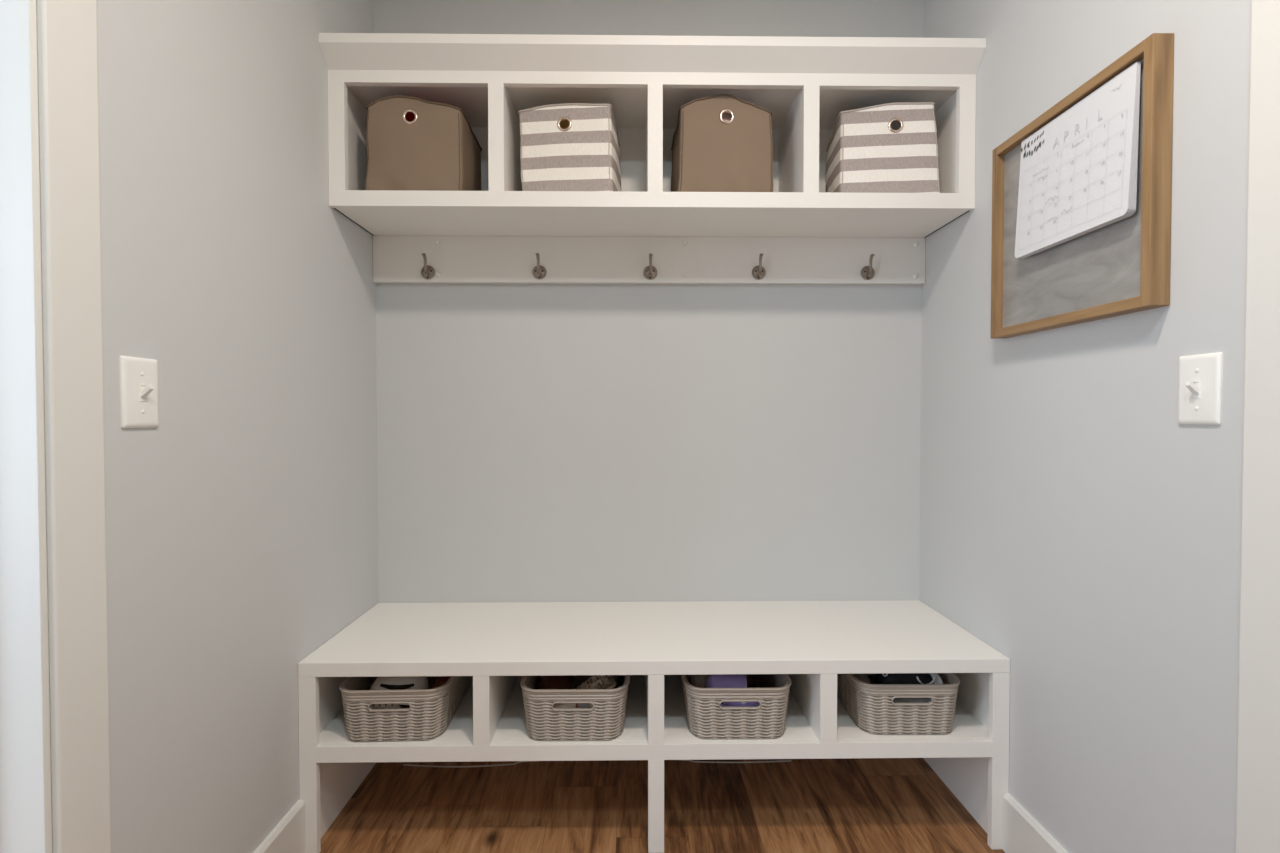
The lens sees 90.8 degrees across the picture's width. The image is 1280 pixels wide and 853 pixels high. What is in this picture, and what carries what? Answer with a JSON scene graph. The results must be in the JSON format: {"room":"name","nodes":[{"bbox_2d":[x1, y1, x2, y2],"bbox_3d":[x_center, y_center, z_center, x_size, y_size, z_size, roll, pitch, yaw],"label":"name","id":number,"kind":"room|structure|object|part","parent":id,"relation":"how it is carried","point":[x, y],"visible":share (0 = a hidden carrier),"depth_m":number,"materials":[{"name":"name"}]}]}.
{"room":"mudroom","nodes":[
{"label":"mudroom","id":0,"kind":"room"},
{"bbox_2d":[97,0,378,852],"bbox_3d":[-0.844,-0.176,0.144,0.115,2.440,3.600,0,1,-1],"label":"wall","id":1,"kind":"structure","parent":0,"point":[242,526],"depth_m":1.22,"materials":[{"name":"paint"}]},
{"bbox_2d":[0,0,52,852],"bbox_3d":[-0.851,0.014,0.418,0.121,2.050,0.871,0,1,-1],"label":"door","id":2,"kind":"structure","parent":1,"relation":"in","point":[25,726],"depth_m":0.83,"materials":[{"name":"white paint"}]},
{"bbox_2d":[37,0,110,852],"bbox_3d":[-0.784,-0.021,0.417,0.012,2.120,1.018,0,1,-1],"label":"trim","id":3,"kind":"structure","parent":1,"relation":"attached to","point":[66,29],"depth_m":0.88,"materials":[{"name":"white paint"}]},
{"bbox_2d":[119,356,158,427],"bbox_3d":[-0.788,-0.054,1.006,0.020,0.112,0.074,0,1,-1],"label":"light switch","id":4,"kind":"object","parent":1,"relation":"attached to","point":[139,403],"visible":1,"depth_m":1.00,"materials":[{"name":"white plastic"}]},
{"bbox_2d":[253,800,305,852],"bbox_3d":[-0.794,0.955,1.219,0.014,0.138,0.544,0,1,-1],"label":"baseboard","id":5,"kind":"structure","parent":1,"relation":"attached to","point":[288,836],"depth_m":1.43,"materials":[{"name":"white paint"}]},
{"bbox_2d":[373,0,924,602],"bbox_3d":[0.032,-0.213,2.016,1.920,2.440,0.120,0,1,-1],"label":"wall","id":6,"kind":"structure","parent":0,"point":[536,442],"depth_m":1.96,"materials":[{"name":"paint"}]},
{"bbox_2d":[373,236,924,284],"bbox_3d":[0.033,-0.510,1.936,1.689,0.140,0.027,0,1,-1],"label":"hook rail","id":7,"kind":"object","parent":6,"relation":"attached to","point":[396,259],"visible":1,"depth_m":1.93,"materials":[{"name":"white paint"}]},
{"bbox_2d":[421,253,434,279],"bbox_3d":[-0.644,-0.481,1.898,0.043,0.070,0.042,0,1,-1],"label":"coat hook","id":8,"kind":"object","parent":7,"relation":"attached to","point":[427,272],"visible":1,"depth_m":1.91,"materials":[{"name":"grey metal"}]},
{"bbox_2d":[532,253,546,279],"bbox_3d":[-0.306,-0.483,1.903,0.043,0.070,0.042,0,1,-1],"label":"coat hook","id":9,"kind":"object","parent":7,"relation":"attached to","point":[539,272],"visible":1,"depth_m":1.92,"materials":[{"name":"grey metal"}]},
{"bbox_2d":[643,254,656,279],"bbox_3d":[0.032,-0.483,1.908,0.043,0.070,0.042,0,1,-1],"label":"coat hook","id":10,"kind":"object","parent":7,"relation":"attached to","point":[650,272],"visible":1,"depth_m":1.92,"materials":[{"name":"grey metal"}]},
{"bbox_2d":[752,254,765,279],"bbox_3d":[0.364,-0.484,1.913,0.043,0.070,0.042,0,1,-1],"label":"coat hook","id":11,"kind":"object","parent":7,"relation":"attached to","point":[758,272],"visible":1,"depth_m":1.93,"materials":[{"name":"grey metal"}]},
{"bbox_2d":[861,254,874,279],"bbox_3d":[0.699,-0.484,1.917,0.043,0.070,0.042,0,1,-1],"label":"coat hook","id":12,"kind":"object","parent":7,"relation":"attached to","point":[867,272],"visible":1,"depth_m":1.93,"materials":[{"name":"grey metal"}]},
{"bbox_2d":[319,33,985,237],"bbox_3d":[0.035,-0.784,1.772,1.689,0.416,0.344,0,1,-1],"label":"cubby shelf","id":13,"kind":"object","parent":6,"relation":"attached to","point":[805,83],"visible":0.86,"depth_m":1.65,"materials":[{"name":"white paint"}]},
{"bbox_3d":[-0.795,-0.754,1.789,0.019,0.311,0.270,0,1,-1],"label":"panel","id":14,"kind":"part","parent":13,"relation":"part of","materials":[{"name":"white paint"}]},
{"bbox_2d":[365,95,481,190],"bbox_3d":[-0.601,-0.739,1.791,0.267,0.280,0.254,0,1,-1],"label":"fabric bin","id":15,"kind":"object","parent":13,"relation":"in","point":[438,150],"visible":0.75,"depth_m":1.67,"materials":[{"name":"beige fabric"}]},
{"bbox_2d":[406,113,414,121],"bbox_3d":[-0.601,-0.736,1.779,0.200,0.262,0.184,0,1,-1],"label":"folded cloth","id":16,"kind":"object","parent":15,"relation":"in","point":[410,117],"visible":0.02,"depth_m":1.71,"materials":[{"name":"red fabric"}]},
{"bbox_2d":[518,103,621,190],"bbox_3d":[-0.191,-0.732,1.794,0.264,0.267,0.220,0,1,6],"label":"fabric bin","id":17,"kind":"object","parent":13,"relation":"in","point":[584,155],"visible":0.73,"depth_m":1.69,"materials":[{"name":"fabric"}]},
{"bbox_2d":[560,120,568,128],"bbox_3d":[-0.190,-0.727,1.783,0.186,0.244,0.158,0,1,-1],"label":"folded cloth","id":18,"kind":"object","parent":17,"relation":"in","point":[564,124],"visible":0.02,"depth_m":1.72,"materials":[{"name":"brown fabric"}]},
{"bbox_3d":[0.035,-0.918,1.802,1.678,0.016,0.279,0,1,-1],"label":"panel","id":19,"kind":"part","parent":13,"relation":"part of","materials":[{"name":"white paint"}]},
{"bbox_3d":[0.035,-0.588,1.809,1.678,0.022,0.279,0,1,-1],"label":"panel","id":20,"kind":"part","parent":13,"relation":"part of","materials":[{"name":"white paint"}]},
{"bbox_3d":[0.037,-0.749,1.657,1.689,0.349,0.019,0,1,-1],"label":"frame","id":21,"kind":"part","parent":13,"relation":"part of","materials":[{"name":"white paint"}]},
{"bbox_3d":[0.033,-0.757,1.940,1.640,0.311,0.009,0,1,-1],"label":"panel","id":22,"kind":"part","parent":13,"relation":"part of","materials":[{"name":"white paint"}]},
{"bbox_3d":[0.035,-0.959,1.769,1.689,0.067,0.344,0,1,-1],"label":"crown","id":23,"kind":"part","parent":13,"relation":"part of","materials":[{"name":"white paint"}]},
{"bbox_2d":[671,94,772,191],"bbox_3d":[0.225,-0.744,1.801,0.274,0.290,0.247,0,1,-3],"label":"fabric bin","id":24,"kind":"object","parent":13,"relation":"in","point":[711,153],"visible":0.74,"depth_m":1.69,"materials":[{"name":"beige fabric"}]},
{"bbox_2d":[722,112,730,120],"bbox_3d":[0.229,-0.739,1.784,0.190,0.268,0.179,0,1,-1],"label":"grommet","id":25,"kind":"object","parent":24,"relation":"in","point":[726,116],"visible":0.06,"depth_m":1.71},
{"bbox_2d":[826,102,940,192],"bbox_3d":[0.686,-0.736,1.805,0.279,0.273,0.222,0,1,5],"label":"fabric bin","id":26,"kind":"object","parent":13,"relation":"on","point":[865,154],"visible":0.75,"depth_m":1.70,"materials":[{"name":"fabric"}]},
{"bbox_3d":[0.864,-0.755,1.813,0.019,0.311,0.270,0,1,-1],"label":"panel","id":27,"kind":"part","parent":13,"relation":"part of","materials":[{"name":"white paint"}]},
{"bbox_2d":[320,758,1004,852],"bbox_3d":[-0.691,1.084,0.171,3.700,0.080,4.000,0,1,-1],"label":"floor","id":28,"kind":"structure","parent":0,"point":[846,805],"depth_m":1.67,"materials":[{"name":"brown wood"}]},
{"bbox_2d":[403,760,790,767],"bbox_3d":[-0.126,1.007,1.899,1.160,0.004,0.042,0,1,-2],"label":"cable","id":29,"kind":"object","parent":28,"relation":"on","point":[681,760],"visible":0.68,"depth_m":1.89,"materials":[{"name":"beige plastic"}]},
{"bbox_2d":[298,600,1009,852],"bbox_3d":[0.037,0.782,1.738,1.689,0.462,0.475,0,1,-1],"label":"storage bench","id":30,"kind":"object","parent":28,"relation":"on","point":[494,644],"visible":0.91,"depth_m":1.56,"materials":[{"name":"white paint"}]},
{"bbox_3d":[-0.788,0.799,1.727,0.040,0.428,0.475,0,1,-1],"label":"panel","id":31,"kind":"part","parent":30,"relation":"part of","materials":[{"name":"white paint"}]},
{"bbox_2d":[339,676,469,741],"bbox_3d":[-0.602,0.688,1.672,0.269,0.128,0.350,0,1,-2],"label":"plastic basket","id":32,"kind":"object","parent":30,"relation":"on","point":[429,712],"visible":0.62,"depth_m":1.51,"materials":[{"name":"beige plastic"}]},
{"bbox_2d":[370,704,399,708],"bbox_3d":[-0.634,0.704,1.536,0.106,0.081,0.014,0,1,-3],"label":"sandal","id":33,"kind":"object","parent":32,"relation":"in","point":[373,706],"visible":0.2,"depth_m":1.53,"materials":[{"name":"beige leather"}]},
{"bbox_2d":[370,676,427,705],"bbox_3d":[-0.610,0.656,1.599,0.145,0.072,0.100,0,1,-4],"label":"slipper","id":34,"kind":"object","parent":32,"relation":"in","point":[403,682],"visible":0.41,"depth_m":1.57,"materials":[{"name":"beige fabric"}]},
{"bbox_2d":[432,676,449,688],"bbox_3d":[-0.515,0.693,1.667,0.043,0.103,0.204,0,1,-1],"label":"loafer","id":35,"kind":"object","parent":32,"relation":"in","point":[439,681],"visible":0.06,"depth_m":1.62,"materials":[{"name":"brown leather"}]},
{"bbox_2d":[520,675,629,740],"bbox_3d":[-0.161,0.688,1.674,0.269,0.128,0.350,0,1,-1],"label":"plastic basket","id":36,"kind":"object","parent":30,"relation":"on","point":[605,719],"visible":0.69,"depth_m":1.51,"materials":[{"name":"beige plastic"}]},
{"bbox_2d":[538,675,573,688],"bbox_3d":[-0.225,0.697,1.701,0.093,0.094,0.214,0,1,-2],"label":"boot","id":37,"kind":"object","parent":36,"relation":"in","point":[561,681],"visible":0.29,"depth_m":1.64,"materials":[{"name":"brown leather"}]},
{"bbox_2d":[553,688,596,707],"bbox_3d":[-0.157,0.687,1.565,0.173,0.069,0.060,0,1,1],"label":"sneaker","id":38,"kind":"object","parent":36,"relation":"in","point":[556,705],"visible":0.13,"depth_m":1.54,"materials":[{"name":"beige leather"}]},
{"bbox_3d":[-0.138,0.677,1.540,0.028,0.034,0.008,-5,1,-1],"label":"panel","id":39,"kind":"part","parent":38,"relation":"part of","materials":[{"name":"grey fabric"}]},
{"bbox_2d":[576,675,616,688],"bbox_3d":[-0.121,0.680,1.631,0.122,0.106,0.054,0,1,-9],"label":"shoe","id":40,"kind":"object","parent":36,"relation":"in","point":[595,681],"visible":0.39,"depth_m":1.62,"materials":[{"name":"fabric"}]},
{"bbox_2d":[610,675,618,688],"bbox_3d":[-0.080,0.704,1.748,0.046,0.078,0.143,0,1,-1],"label":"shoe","id":41,"kind":"object","parent":36,"relation":"in","point":[615,677],"visible":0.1,"depth_m":1.70,"materials":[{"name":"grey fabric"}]},
{"bbox_2d":[316,675,992,762],"bbox_3d":[0.037,0.770,1.732,1.652,0.038,0.463,0,1,-1],"label":"shelf","id":42,"kind":"object","parent":30,"relation":"attached to","point":[970,736],"depth_m":1.51,"materials":[{"name":"white paint"}]},
{"bbox_3d":[0.038,0.905,1.521,0.038,0.224,0.035,0,1,-1],"label":"support leg","id":43,"kind":"part","parent":30,"relation":"part of","materials":[{"name":"white paint"}]},
{"bbox_2d":[680,674,790,738],"bbox_3d":[0.239,0.687,1.682,0.269,0.128,0.350,0,1,-1],"label":"plastic basket","id":44,"kind":"object","parent":30,"relation":"on","point":[706,718],"visible":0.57,"depth_m":1.52,"materials":[{"name":"beige plastic"}]},
{"bbox_2d":[688,675,707,687],"bbox_3d":[0.159,0.697,1.726,0.052,0.093,0.163,0,1,-1],"label":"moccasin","id":45,"kind":"object","parent":44,"relation":"in","point":[699,681],"visible":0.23,"depth_m":1.67,"materials":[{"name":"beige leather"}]},
{"bbox_2d":[705,674,746,706],"bbox_3d":[0.219,0.673,1.612,0.150,0.088,0.082,0,1,5],"label":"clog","id":46,"kind":"object","parent":44,"relation":"in","point":[720,680],"visible":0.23,"depth_m":1.59,"materials":[{"name":"purple plastic"}]},
{"bbox_2d":[723,702,759,705],"bbox_3d":[0.253,0.668,1.538,0.100,0.024,0.013,0,1,-1],"label":"strap","id":47,"kind":"object","parent":44,"relation":"in","point":[724,703],"visible":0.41,"depth_m":1.54,"materials":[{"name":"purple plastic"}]},
{"bbox_2d":[746,674,755,687],"bbox_3d":[0.277,0.709,1.750,0.072,0.068,0.173,1,1,25],"label":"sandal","id":48,"kind":"object","parent":44,"relation":"in","point":[751,678],"visible":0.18,"depth_m":1.75,"materials":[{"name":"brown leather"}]},
{"bbox_2d":[837,673,959,734],"bbox_3d":[0.661,0.687,1.702,0.269,0.128,0.350,0,1,0],"label":"plastic basket","id":49,"kind":"object","parent":30,"relation":"on","point":[872,707],"visible":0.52,"depth_m":1.54,"materials":[{"name":"beige plastic"}]},
{"bbox_2d":[853,674,870,683],"bbox_3d":[0.577,0.691,1.692,0.048,0.107,0.214,0,1,-1],"label":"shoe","id":50,"kind":"object","parent":49,"relation":"in","point":[862,677],"visible":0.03,"depth_m":1.63,"materials":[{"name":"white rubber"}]},
{"bbox_2d":[874,673,942,702],"bbox_3d":[0.686,0.657,1.618,0.170,0.090,0.091,0,1,1],"label":"sneaker","id":51,"kind":"object","parent":49,"relation":"in","point":[880,678],"visible":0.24,"depth_m":1.58,"materials":[{"name":"black fabric"}]},
{"bbox_3d":[0.861,0.798,1.750,0.040,0.428,0.475,0,1,-1],"label":"panel","id":52,"kind":"part","parent":30,"relation":"part of","materials":[{"name":"white paint"}]},
{"bbox_2d":[919,0,1250,852],"bbox_3d":[0.961,-0.177,0.170,0.115,2.440,3.600,0,1,-1],"label":"wall","id":53,"kind":"structure","parent":0,"point":[1087,535],"depth_m":1.21,"materials":[{"name":"paint"}]},
{"bbox_2d":[1003,793,1067,852],"bbox_3d":[0.882,0.954,1.229,0.014,0.138,0.572,0,1,-1],"label":"baseboard","id":54,"kind":"structure","parent":53,"relation":"attached to","point":[1022,833],"depth_m":1.44,"materials":[{"name":"white paint"}]},
{"bbox_2d":[991,33,1173,338],"bbox_3d":[0.869,-0.434,1.289,0.036,0.452,0.468,0,1,-1],"label":"board","id":55,"kind":"object","parent":53,"relation":"attached to","point":[1121,267],"visible":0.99,"depth_m":1.19,"materials":[{"name":"brown wood"}]},
{"bbox_3d":[0.869,-0.650,1.285,0.036,0.020,0.429,0,1,-1],"label":"frame rail","id":56,"kind":"part","parent":55,"relation":"part of","materials":[{"name":"brown wood"}]},
{"bbox_3d":[0.869,-0.218,1.294,0.036,0.020,0.429,0,1,-1],"label":"frame rail","id":57,"kind":"part","parent":55,"relation":"part of","materials":[{"name":"brown wood"}]},
{"bbox_2d":[1015,62,1140,257],"bbox_3d":[0.857,-0.504,1.256,0.024,0.263,0.326,0,1,-1],"label":"wall calendar","id":58,"kind":"object","parent":55,"relation":"attached to","point":[1078,176],"visible":1,"depth_m":1.22,"materials":[{"name":"white paper"}]},
{"bbox_2d":[1178,352,1222,424],"bbox_3d":[0.881,-0.059,1.004,0.020,0.112,0.074,0,1,-1],"label":"light switch","id":59,"kind":"object","parent":53,"relation":"attached to","point":[1201,375],"visible":1,"depth_m":1.00,"materials":[{"name":"white plastic"}]},
{"bbox_2d":[1236,0,1279,852],"bbox_3d":[0.894,-0.022,0.433,0.012,2.120,0.982,0,1,-1],"label":"trim","id":60,"kind":"structure","parent":53,"relation":"attached to","point":[1258,747],"depth_m":0.90,"materials":[{"name":"white paint"}]}
]}

